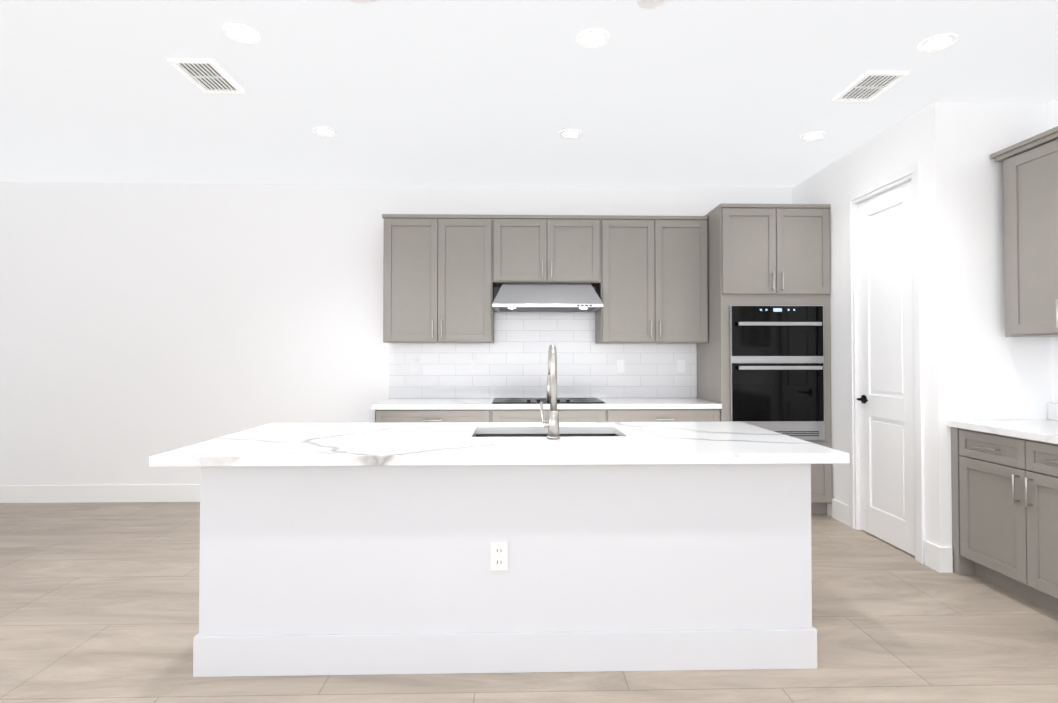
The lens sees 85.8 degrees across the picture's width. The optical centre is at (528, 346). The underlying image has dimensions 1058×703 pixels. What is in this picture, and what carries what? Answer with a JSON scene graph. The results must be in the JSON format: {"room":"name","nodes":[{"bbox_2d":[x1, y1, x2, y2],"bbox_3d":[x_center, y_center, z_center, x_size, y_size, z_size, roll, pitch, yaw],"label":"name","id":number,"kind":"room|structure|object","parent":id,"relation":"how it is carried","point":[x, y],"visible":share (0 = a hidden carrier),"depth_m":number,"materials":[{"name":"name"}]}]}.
{"room":"kitchen","nodes":[
{"label":"kitchen","id":0,"kind":"room"},
{"bbox_2d":[0,182,791,485],"bbox_3d":[-1.196,-0.042,5.210,7.495,2.850,0.120,0,-1,-1],"label":"wall","id":1,"kind":"structure","parent":0,"point":[141,324],"depth_m":5.11,"materials":[{"name":"white paint"}]},
{"bbox_2d":[0,485,199,502],"bbox_3d":[-3.036,1.307,5.077,3.570,0.150,0.014,0,-1,-1],"label":"baseboard","id":2,"kind":"structure","parent":1,"relation":"attached to","point":[88,493],"depth_m":5.05,"materials":[{"name":"white wood"}]},
{"bbox_2d":[382,214,493,342],"bbox_3d":[-0.775,-0.576,4.991,0.924,1.087,0.350,0,-1,-1],"label":"upper cabinet","id":3,"kind":"object","parent":1,"relation":"attached to","point":[444,275],"depth_m":4.82,"materials":[{"name":"grey paint"}]},
{"bbox_2d":[389,312,696,397],"bbox_3d":[0.134,0.077,5.174,2.792,0.782,0.008,0,-1,-1],"label":"backsplash","id":4,"kind":"structure","parent":1,"relation":"attached to","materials":[{"name":"tile"}]},
{"bbox_2d":[616,360,623,372],"bbox_3d":[0.831,0.178,5.181,0.072,0.116,0.008,0,-1,-1],"label":"outlet","id":5,"kind":"object","parent":4,"relation":"attached to","point":[619,366],"visible":1,"depth_m":5.18,"materials":[{"name":"white plastic"}]},
{"bbox_2d":[677,360,684,372],"bbox_3d":[1.388,0.178,5.195,0.072,0.116,0.008,0,-1,-1],"label":"outlet","id":6,"kind":"object","parent":4,"relation":"attached to","point":[680,366],"visible":1,"depth_m":5.19,"materials":[{"name":"white plastic"}]},
{"bbox_2d":[494,215,601,286],"bbox_3d":[0.148,-0.832,5.018,0.924,0.575,0.350,0,-1,-1],"label":"upper cabinet","id":7,"kind":"object","parent":1,"relation":"attached to","point":[527,248],"depth_m":4.85,"materials":[{"name":"grey paint"}]},
{"bbox_2d":[492,283,602,311],"bbox_3d":[0.150,-0.429,4.932,0.916,0.228,0.498,0,-1,-1],"label":"range hood","id":8,"kind":"object","parent":7,"relation":"attached to","point":[547,297],"visible":1,"depth_m":4.76,"materials":[{"name":"silver metal"}]},
{"bbox_2d":[594,215,707,342],"bbox_3d":[1.071,-0.575,5.036,0.922,1.087,0.350,0,-1,-1],"label":"upper cabinet","id":9,"kind":"object","parent":1,"relation":"attached to","point":[653,288],"depth_m":4.87,"materials":[{"name":"grey paint"}]},
{"bbox_2d":[0,502,1057,702],"bbox_3d":[-0.728,1.357,0.268,8.190,0.100,9.980,0,-1,-1],"label":"floor","id":10,"kind":"structure","parent":0,"point":[99,602],"depth_m":2.61,"materials":[{"name":"tile"}]},
{"bbox_2d":[375,408,490,422],"bbox_3d":[-0.772,0.940,4.832,0.924,0.874,0.620,0,-1,-1],"label":"base cabinet","id":11,"kind":"object","parent":10,"relation":"on","point":[448,414],"depth_m":4.53,"materials":[{"name":"grey paint"}]},
{"bbox_2d":[189,466,816,676],"bbox_3d":[-0.092,0.910,2.797,2.560,0.874,0.908,0,-1,-1],"label":"kitchen island","id":12,"kind":"object","parent":10,"relation":"on","point":[344,548],"depth_m":2.35,"materials":[{"name":"white paint"}]},
{"bbox_2d":[490,542,507,570],"bbox_3d":[-0.123,0.865,2.352,0.072,0.116,0.008,0,-1,-1],"label":"outlet","id":13,"kind":"object","parent":12,"relation":"attached to","point":[498,556],"visible":1,"depth_m":2.35,"materials":[{"name":"white plastic"}]},
{"bbox_2d":[149,422,849,465],"bbox_3d":[-0.108,0.450,2.763,2.728,0.040,1.090,0,-1,-1],"label":"island countertop","id":14,"kind":"structure","parent":12,"relation":"on","point":[414,443],"depth_m":2.43,"materials":[{"name":"white stone"}]},
{"bbox_2d":[475,434,616,436],"bbox_3d":[0.096,0.591,2.911,0.799,0.233,0.428,0,-1,-1],"label":"sink","id":15,"kind":"object","parent":14,"relation":"in","point":[522,435],"visible":0.02,"depth_m":3.10,"materials":[{"name":"silver metal"}]},
{"bbox_2d":[540,344,559,438],"bbox_3d":[0.095,0.209,2.749,0.094,0.441,0.234,0,-1,-1],"label":"faucet","id":16,"kind":"object","parent":14,"relation":"on","point":[552,423],"visible":1,"depth_m":2.65,"materials":[{"name":"silver metal"}]},
{"bbox_2d":[491,408,618,421],"bbox_3d":[0.152,0.941,4.855,1.064,0.874,0.620,0,-1,-1],"label":"base cabinet","id":17,"kind":"object","parent":10,"relation":"on","point":[497,414],"depth_m":4.56,"materials":[{"name":"grey paint"}]},
{"bbox_2d":[371,396,721,411],"bbox_3d":[0.142,0.483,4.849,2.792,0.040,0.645,0,-1,-1],"label":"countertop","id":18,"kind":"structure","parent":17,"relation":"on","point":[472,401],"depth_m":4.60,"materials":[{"name":"white stone"}]},
{"bbox_2d":[492,398,604,402],"bbox_3d":[0.152,0.449,4.857,0.910,0.027,0.510,0,-1,-1],"label":"cooktop","id":19,"kind":"object","parent":18,"relation":"in","point":[543,400],"visible":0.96,"depth_m":4.78,"materials":[{"name":"black glass"}]},
{"bbox_2d":[619,408,721,421],"bbox_3d":[1.075,0.941,4.878,0.924,0.874,0.620,0,-1,-1],"label":"base cabinet","id":20,"kind":"object","parent":10,"relation":"on","point":[625,414],"depth_m":4.58,"materials":[{"name":"grey paint"}]},
{"bbox_2d":[697,203,831,513],"bbox_3d":[1.990,0.113,4.870,0.897,2.530,0.706,0,-1,-1],"label":"tall cabinet","id":21,"kind":"object","parent":10,"relation":"on","point":[764,357],"visible":0.71,"depth_m":4.59,"materials":[{"name":"grey paint"}]},
{"bbox_2d":[951,427,1057,613],"bbox_3d":[2.871,0.910,2.933,0.620,0.875,1.020,0,-1,-1],"label":"base cabinet","id":22,"kind":"object","parent":10,"relation":"on","point":[1004,476],"depth_m":3.06,"materials":[{"name":"grey paint"}]},
{"bbox_2d":[947,419,1057,442],"bbox_3d":[2.874,0.443,2.285,0.645,0.040,2.330,0,-1,-1],"label":"countertop","id":23,"kind":"structure","parent":22,"relation":"on","point":[1041,430],"depth_m":3.14,"materials":[{"name":"white stone"}]},
{"bbox_2d":[0,0,1057,187],"bbox_3d":[-0.728,-1.593,0.314,8.190,0.100,9.980,0,-1,-1],"label":"ceiling","id":24,"kind":"structure","parent":0,"point":[707,93],"depth_m":3.28,"materials":[{"name":"white paint"}]},
{"bbox_2d":[167,58,244,92],"bbox_3d":[-1.772,-1.491,3.148,0.230,0.014,0.360,0,-1,-1],"label":"ceiling vent","id":25,"kind":"object","parent":24,"relation":"in","point":[208,75],"visible":0.96,"depth_m":3.12,"materials":[{"name":"white metal"}]},
{"bbox_2d":[222,23,260,42],"bbox_3d":[-1.379,-1.502,2.735,0.164,0.004,0.164,0,-1,-1],"label":"recessed light","id":26,"kind":"object","parent":24,"relation":"in","point":[245,34],"visible":1,"depth_m":2.73,"materials":[{"name":"white plastic"}]},
{"bbox_2d":[313,127,337,136],"bbox_3d":[-1.407,-1.484,3.935,0.164,0.004,0.164,0,-1,-1],"label":"recessed light","id":27,"kind":"object","parent":24,"relation":"in","point":[327,132],"visible":1,"depth_m":3.93,"materials":[{"name":"white plastic"}]},
{"bbox_2d":[351,0,374,4],"bbox_3d":[-0.716,-1.503,2.432,0.124,0.011,0.124,0,-1,-1],"label":"cap","id":28,"kind":"object","parent":24,"relation":"attached to","point":[365,2],"visible":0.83,"depth_m":2.47,"materials":[{"name":"white plastic"}]},
{"bbox_2d":[558,129,581,138],"bbox_3d":[0.287,-1.483,3.977,0.164,0.004,0.164,0,-1,-1],"label":"recessed light","id":29,"kind":"object","parent":24,"relation":"in","point":[570,133],"visible":1,"depth_m":3.96,"materials":[{"name":"white plastic"}]},
{"bbox_2d":[576,28,609,47],"bbox_3d":[0.313,-1.502,2.776,0.164,0.004,0.164,0,-1,-1],"label":"recessed light","id":30,"kind":"object","parent":24,"relation":"in","point":[592,37],"visible":1,"depth_m":2.77,"materials":[{"name":"white plastic"}]},
{"bbox_2d":[636,0,664,8],"bbox_3d":[0.527,-1.503,2.462,0.124,0.011,0.124,0,-1,-1],"label":"recessed light","id":31,"kind":"object","parent":24,"relation":"attached to","point":[647,4],"visible":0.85,"depth_m":2.49,"materials":[{"name":"white plastic"}]},
{"bbox_2d":[800,132,825,140],"bbox_3d":[2.005,-1.482,4.019,0.164,0.004,0.164,0,-1,-1],"label":"recessed light","id":32,"kind":"object","parent":24,"relation":"in","point":[814,135],"visible":1,"depth_m":4.01,"materials":[{"name":"white plastic"}]},
{"bbox_2d":[833,71,908,101],"bbox_3d":[1.951,-1.489,3.269,0.230,0.014,0.340,0,-1,-1],"label":"ceiling vent","id":33,"kind":"object","parent":24,"relation":"in","point":[868,86],"visible":0.98,"depth_m":3.25,"materials":[{"name":"white metal"}]},
{"bbox_2d":[917,33,957,51],"bbox_3d":[2.020,-1.501,2.818,0.164,0.004,0.164,0,-1,-1],"label":"recessed light","id":34,"kind":"object","parent":24,"relation":"in","point":[933,43],"visible":1,"depth_m":2.81,"materials":[{"name":"white plastic"}]},
{"bbox_2d":[792,102,957,546],"bbox_3d":[2.514,-0.055,4.347,0.120,2.850,1.788,0,-1,-1],"label":"wall","id":35,"kind":"structure","parent":0,"point":[934,138],"depth_m":3.51,"materials":[{"name":"white paint"}]},
{"bbox_2d":[846,162,924,563],"bbox_3d":[2.514,0.102,3.963,0.140,2.525,0.780,0,-1,-1],"label":"door frame","id":36,"kind":"structure","parent":35,"relation":"attached to","point":[912,173],"depth_m":3.81,"materials":[{"name":"white wood"}]},
{"bbox_2d":[858,181,914,555],"bbox_3d":[2.497,0.139,3.962,0.035,2.434,0.610,0,-1,-1],"label":"door leaf","id":37,"kind":"structure","parent":35,"relation":"in","point":[886,369],"depth_m":3.95,"materials":[{"name":"white wood"}]},
{"bbox_2d":[856,395,867,403],"bbox_3d":[2.443,0.387,4.158,0.063,0.064,0.152,0,-1,-1],"label":"door handle","id":38,"kind":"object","parent":37,"relation":"attached to","point":[863,399],"depth_m":4.18,"materials":[{"name":"black metal"}]},
{"bbox_2d":[832,499,941,572],"bbox_3d":[2.455,1.290,3.997,0.014,0.150,1.162,0,-1,-1],"label":"baseboard","id":39,"kind":"structure","parent":35,"relation":"attached to","point":[932,551],"depth_m":3.52,"materials":[{"name":"white wood"}]},
{"bbox_2d":[942,547,952,572],"bbox_3d":[2.509,1.281,3.425,0.065,0.150,0.014,0,-1,-1],"label":"baseboard return","id":40,"kind":"object","parent":35,"relation":"attached to","point":[947,561],"visible":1,"depth_m":3.42,"materials":[{"name":"white wood"}]},
{"bbox_2d":[954,102,1050,419],"bbox_3d":[2.942,-0.068,3.523,0.695,2.850,0.120,0,-1,-1],"label":"wall","id":41,"kind":"structure","parent":0,"point":[1001,376],"depth_m":3.46,"materials":[{"name":"white paint"}]},
{"bbox_2d":[1046,98,1057,402],"bbox_3d":[3.328,-0.130,-0.504,0.120,2.850,7.952,0,-1,-1],"label":"wall","id":42,"kind":"structure","parent":0,"point":[1052,113],"depth_m":3.44,"materials":[{"name":"white paint"}]},
{"bbox_2d":[994,130,1057,336],"bbox_3d":[3.005,-0.606,2.975,0.350,1.082,0.870,0,-1,-1],"label":"upper cabinet","id":43,"kind":"object","parent":42,"relation":"attached to","point":[1030,182],"depth_m":3.21,"materials":[{"name":"grey paint"}]},
{"bbox_2d":[1048,403,1057,418],"bbox_3d":[3.187,0.373,2.294,0.020,0.099,2.330,0,-1,-1],"label":"backsplash","id":44,"kind":"structure","parent":42,"relation":"attached to","point":[1052,407],"depth_m":3.42,"materials":[{"name":"white tile"}]}
]}

